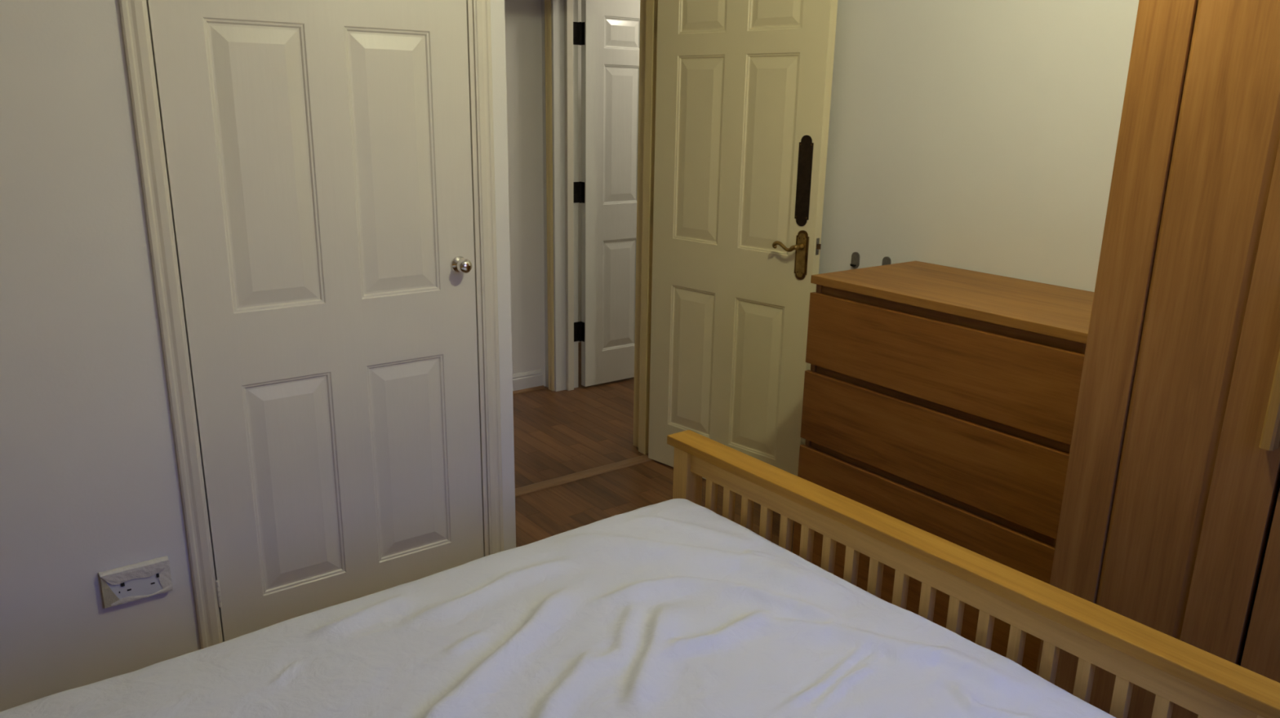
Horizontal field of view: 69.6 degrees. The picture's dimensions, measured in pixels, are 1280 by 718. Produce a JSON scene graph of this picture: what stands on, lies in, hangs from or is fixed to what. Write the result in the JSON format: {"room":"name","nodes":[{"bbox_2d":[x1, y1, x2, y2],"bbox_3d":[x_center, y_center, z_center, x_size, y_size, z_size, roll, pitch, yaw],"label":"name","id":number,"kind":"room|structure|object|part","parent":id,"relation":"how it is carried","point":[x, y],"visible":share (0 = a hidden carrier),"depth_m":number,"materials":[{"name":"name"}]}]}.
{"room":"bedroom","nodes":[
{"label":"bedroom","id":0,"kind":"room"},
{"bbox_2d":[0,0,515,711],"bbox_3d":[-1.347,-0.358,2.287,1.996,2.380,0.570,-10,19,-35],"label":"wall","id":1,"kind":"structure","parent":0,"point":[90,485],"depth_m":2.10,"materials":[{"name":"white paint"}]},
{"bbox_2d":[98,555,173,608],"bbox_3d":[-1.235,0.547,2.259,0.151,0.093,0.016,-10,19,-35],"label":"wall socket","id":2,"kind":"object","parent":1,"relation":"attached to","point":[138,581],"visible":1,"depth_m":2.25,"materials":[{"name":"white plastic"}]},
{"bbox_3d":[-1.233,0.548,2.258,0.138,0.078,0.002,-10,19,-35],"label":"plate","id":3,"kind":"part","parent":2,"relation":"part of","materials":[{"name":"white plastic"}]},
{"bbox_2d":[118,0,503,649],"bbox_3d":[-0.798,-0.240,2.432,0.886,2.092,0.114,-10,19,-35],"label":"door frame","id":4,"kind":"structure","parent":1,"relation":"attached to","point":[134,15],"depth_m":2.33,"materials":[{"name":"beige paint"}]},
{"bbox_3d":[-1.105,-0.142,2.159,0.050,2.040,0.014,-10,19,-35],"label":"architrave","id":5,"kind":"part","parent":4,"relation":"part of","materials":[{"name":"beige paint"}]},
{"bbox_3d":[-0.434,-0.265,2.642,0.050,2.040,0.014,-10,19,-35],"label":"architrave","id":6,"kind":"part","parent":4,"relation":"part of","materials":[{"name":"beige paint"}]},
{"bbox_2d":[146,0,484,642],"bbox_3d":[-0.775,-0.178,2.403,0.768,1.973,0.096,-10,19,-35],"label":"door","id":7,"kind":"structure","parent":1,"relation":"in","point":[318,163],"depth_m":2.39,"materials":[{"name":"beige paint"}]},
{"bbox_3d":[-0.907,-0.460,2.241,0.226,0.685,0.020,-10,19,-35],"label":"panel","id":8,"kind":"part","parent":7,"relation":"part of","materials":[{"name":"beige paint"}]},
{"bbox_3d":[-0.921,0.333,2.463,0.226,0.591,0.020,-10,19,-35],"label":"panel","id":9,"kind":"part","parent":7,"relation":"part of","materials":[{"name":"beige paint"}]},
{"bbox_3d":[-0.648,-0.507,2.427,0.226,0.685,0.020,-10,19,-35],"label":"panel","id":10,"kind":"part","parent":7,"relation":"part of","materials":[{"name":"beige paint"}]},
{"bbox_3d":[-0.663,0.285,2.649,0.226,0.591,0.020,-10,19,-35],"label":"panel","id":11,"kind":"part","parent":7,"relation":"part of","materials":[{"name":"beige paint"}]},
{"bbox_3d":[-0.494,-0.261,2.570,0.047,0.047,0.056,-10,19,-35],"label":"knob","id":12,"kind":"part","parent":7,"relation":"part of","materials":[{"name":"silver metal"}]},
{"bbox_2d":[504,0,545,386],"bbox_3d":[-1.753,-0.783,3.771,3.345,2.380,0.100,-10,19,-35],"label":"wall","id":13,"kind":"structure","parent":0,"point":[523,43],"depth_m":4.59,"materials":[{"name":"white paint"}]},
{"bbox_2d":[512,368,544,394],"bbox_3d":[-1.792,0.340,3.986,3.180,0.101,0.030,-10,19,-35],"label":"baseboard","id":14,"kind":"structure","parent":13,"relation":"attached to","point":[523,382],"depth_m":4.85,"materials":[{"name":"white paint"}]},
{"bbox_2d":[512,342,794,552],"bbox_3d":[-0.003,0.778,2.877,4.740,0.080,5.640,-10,19,-35],"label":"floor","id":15,"kind":"structure","parent":0,"point":[560,433],"depth_m":3.91,"materials":[{"name":"laminate"}]},
{"bbox_2d":[515,453,653,497],"bbox_3d":[-0.255,0.477,3.766,0.796,0.008,0.060,-10,19,-35],"label":"threshold strip","id":16,"kind":"object","parent":15,"relation":"on","point":[630,462],"visible":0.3,"depth_m":3.76,"materials":[{"name":"brown wood"}]},
{"bbox_2d":[792,261,1093,674],"bbox_3d":[0.929,0.300,2.624,0.482,1.007,0.833,-10,19,-35],"label":"dresser","id":17,"kind":"object","parent":15,"relation":"on","point":[940,401],"visible":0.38,"depth_m":2.40,"materials":[{"name":"brown wood"}]},
{"bbox_3d":[0.696,0.219,2.944,0.459,0.983,0.018,-10,19,-35],"label":"panel","id":18,"kind":"part","parent":17,"relation":"part of","materials":[{"name":"brown wood"}]},
{"bbox_3d":[0.737,0.686,2.589,0.018,0.211,0.831,-10,19,-35],"label":"drawer","id":19,"kind":"part","parent":17,"relation":"part of","materials":[{"name":"brown wood"}]},
{"bbox_3d":[0.741,0.458,2.525,0.018,0.211,0.831,-10,19,-35],"label":"drawer","id":20,"kind":"part","parent":17,"relation":"part of","materials":[{"name":"brown wood"}]},
{"bbox_3d":[0.770,0.344,2.514,0.034,0.038,0.788,-10,19,-35],"label":"rail","id":21,"kind":"part","parent":17,"relation":"part of","materials":[{"name":"brown wood"}]},
{"bbox_3d":[0.745,0.229,2.461,0.018,0.211,0.831,-10,19,-35],"label":"drawer","id":22,"kind":"part","parent":17,"relation":"part of","materials":[{"name":"brown wood"}]},
{"bbox_3d":[0.774,0.116,2.450,0.034,0.038,0.788,-10,19,-35],"label":"rail","id":23,"kind":"part","parent":17,"relation":"part of","materials":[{"name":"brown wood"}]},
{"bbox_3d":[0.749,0.001,2.397,0.018,0.211,0.831,-10,19,-35],"label":"drawer","id":24,"kind":"part","parent":17,"relation":"part of","materials":[{"name":"brown wood"}]},
{"bbox_3d":[0.938,-0.173,2.491,0.482,0.024,0.833,-10,19,-35],"label":"panel","id":25,"kind":"part","parent":17,"relation":"part of","materials":[{"name":"brown wood"}]},
{"bbox_3d":[0.778,-0.113,2.385,0.034,0.038,0.788,-10,19,-35],"label":"rail","id":26,"kind":"part","parent":17,"relation":"part of","materials":[{"name":"brown wood"}]},
{"bbox_3d":[1.177,0.402,2.322,0.459,0.983,0.018,-10,19,-35],"label":"panel","id":27,"kind":"part","parent":17,"relation":"part of","materials":[{"name":"brown wood"}]},
{"bbox_2d":[666,430,1279,717],"bbox_3d":[-0.257,0.641,1.304,2.103,1.024,1.440,-11,20,-37],"label":"frame","id":28,"kind":"object","parent":15,"relation":"on","point":[1207,685],"visible":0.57,"depth_m":1.74,"materials":[{"name":"brown wood"}]},
{"bbox_3d":[0.121,0.526,2.473,0.056,0.625,0.053,-11,20,-37],"label":"post","id":29,"kind":"part","parent":28,"relation":"part of","materials":[{"name":"brown wood"}]},
{"bbox_3d":[-0.238,0.754,1.352,1.871,0.210,1.302,-11,20,-37],"label":"mattress","id":30,"kind":"object","parent":28,"relation":"on","visible":0},
{"bbox_2d":[0,498,1116,717],"bbox_3d":[-0.238,0.724,1.344,1.912,0.253,1.346,-11,20,-37],"label":"fitted sheet","id":31,"kind":"object","parent":30,"relation":"on","point":[674,608],"visible":1,"depth_m":1.66,"materials":[{"name":"white fabric"}]},
{"bbox_2d":[1035,0,1279,717],"bbox_3d":[1.497,0.063,1.632,0.622,2.019,1.165,-10,19,-35],"label":"wardrobe","id":32,"kind":"object","parent":15,"relation":"on","point":[1169,523],"visible":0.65,"depth_m":1.75,"materials":[{"name":"brown wood"}]},
{"bbox_3d":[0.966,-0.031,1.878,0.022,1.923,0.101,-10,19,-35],"label":"door","id":33,"kind":"part","parent":32,"relation":"part of","materials":[{"name":"brown wood"}]},
{"bbox_3d":[1.743,0.004,1.805,0.007,1.929,1.119,-10,19,-35],"label":"panel","id":34,"kind":"part","parent":32,"relation":"part of","materials":[{"name":"brown wood"}]},
{"bbox_3d":[1.198,0.057,1.579,0.022,1.923,0.101,-10,19,-35],"label":"door","id":35,"kind":"part","parent":32,"relation":"part of","materials":[{"name":"brown wood"}]},
{"bbox_3d":[1.131,0.015,1.615,0.029,0.300,0.022,-10,19,-35],"label":"handle","id":36,"kind":"part","parent":32,"relation":"part of","materials":[{"name":"brown wood"}]},
{"bbox_2d":[541,0,1138,387],"bbox_3d":[1.282,-0.663,3.537,1.488,2.380,5.500,-10,19,-35],"label":"wall","id":37,"kind":"structure","parent":0,"point":[977,135],"depth_m":2.73,"materials":[{"name":"white paint"}]},
{"bbox_2d":[544,0,577,391],"bbox_3d":[-0.154,-0.745,4.329,0.152,2.060,0.868,-10,19,-35],"label":"door frame","id":38,"kind":"structure","parent":37,"relation":"attached to","point":[561,54],"depth_m":4.59,"materials":[{"name":"paint"}]},
{"bbox_3d":[-0.452,-0.827,4.604,0.014,2.060,0.050,-10,19,-35],"label":"architrave","id":39,"kind":"part","parent":38,"relation":"part of","materials":[{"name":"paint"}]},
{"bbox_2d":[573,0,639,386],"bbox_3d":[-0.002,-0.859,4.863,0.816,1.973,0.042,-10,19,-35],"label":"door","id":40,"kind":"structure","parent":37,"relation":"in","point":[607,33],"depth_m":4.71,"materials":[{"name":"white paint"}]},
{"bbox_3d":[-0.112,-0.346,4.915,0.226,0.591,0.020,-10,19,-35],"label":"panel","id":41,"kind":"part","parent":40,"relation":"part of","materials":[{"name":"white paint"}]},
{"bbox_3d":[-0.098,-1.138,4.692,0.226,0.685,0.020,-10,19,-35],"label":"panel","id":42,"kind":"part","parent":40,"relation":"part of","materials":[{"name":"white paint"}]},
{"bbox_3d":[-0.089,-1.612,4.559,0.226,0.150,0.020,-10,19,-35],"label":"panel","id":43,"kind":"part","parent":40,"relation":"part of","materials":[{"name":"white paint"}]},
{"bbox_2d":[849,252,859,268],"bbox_3d":[0.731,-0.337,3.146,0.021,0.056,0.032,-10,19,-35],"label":"wall hook","id":44,"kind":"object","parent":37,"relation":"attached to","point":[855,263],"visible":1,"depth_m":3.15,"materials":[{"name":"black metal"}]},
{"bbox_2d":[881,256,891,265],"bbox_3d":[0.810,-0.310,3.043,0.021,0.056,0.032,-10,19,-35],"label":"wall hook","id":45,"kind":"object","parent":37,"relation":"attached to","point":[886,260],"visible":0.38,"depth_m":3.04,"materials":[{"name":"black metal"}]},
{"bbox_3d":[-0.976,-0.551,2.997,3.470,2.380,0.170,-10,19,-35],"label":"wall","id":46,"kind":"structure","parent":0,"visible":0},
{"bbox_2d":[633,0,657,454],"bbox_3d":[-0.279,-0.526,3.544,0.937,2.060,0.199,-10,19,-35],"label":"door frame","id":47,"kind":"structure","parent":46,"relation":"attached to","point":[648,8],"depth_m":3.78,"materials":[{"name":"paint"}]},
{"bbox_2d":[648,0,837,479],"bbox_3d":[0.327,-0.448,3.436,0.782,1.973,0.100,15,21,42],"label":"door","id":48,"kind":"structure","parent":46,"relation":"in","point":[744,87],"depth_m":3.40,"materials":[{"name":"paint"}]},
{"bbox_3d":[0.209,0.008,3.690,0.226,0.591,0.020,15,21,42],"label":"panel","id":49,"kind":"part","parent":48,"relation":"part of","materials":[{"name":"paint"}]},
{"bbox_3d":[0.223,-0.784,3.467,0.226,0.685,0.020,15,21,42],"label":"panel","id":50,"kind":"part","parent":48,"relation":"part of","materials":[{"name":"paint"}]},
{"bbox_3d":[0.232,-1.258,3.334,0.226,0.150,0.020,15,21,42],"label":"panel","id":51,"kind":"part","parent":48,"relation":"part of","materials":[{"name":"paint"}]},
{"bbox_3d":[0.441,0.072,3.476,0.226,0.591,0.020,15,21,42],"label":"panel","id":52,"kind":"part","parent":48,"relation":"part of","materials":[{"name":"paint"}]},
{"bbox_3d":[0.455,-0.720,3.253,0.226,0.685,0.020,15,21,42],"label":"panel","id":53,"kind":"part","parent":48,"relation":"part of","materials":[{"name":"paint"}]},
{"bbox_3d":[0.464,-1.194,3.120,0.226,0.150,0.020,15,21,42],"label":"panel","id":54,"kind":"part","parent":48,"relation":"part of","materials":[{"name":"paint"}]},
{"bbox_3d":[0.516,-0.395,3.222,0.108,0.033,0.044,16,21,42],"label":"lever handle","id":55,"kind":"part","parent":48,"relation":"part of","materials":[{"name":"gold metal"}]},
{"bbox_3d":[0.565,-0.363,3.220,0.050,0.174,0.004,16,21,42],"label":"handle plate","id":56,"kind":"part","parent":48,"relation":"part of","materials":[{"name":"gold metal"}]},
{"bbox_3d":[0.562,-0.610,3.159,0.056,0.308,0.003,15,21,42],"label":"finger plate","id":57,"kind":"part","parent":48,"relation":"part of","materials":[{"name":"brown metal"}]},
{"bbox_3d":[0.616,-0.390,3.194,0.002,0.058,0.016,15,21,42],"label":"latch plate","id":58,"kind":"part","parent":48,"relation":"part of","materials":[{"name":"metal"}]}
]}

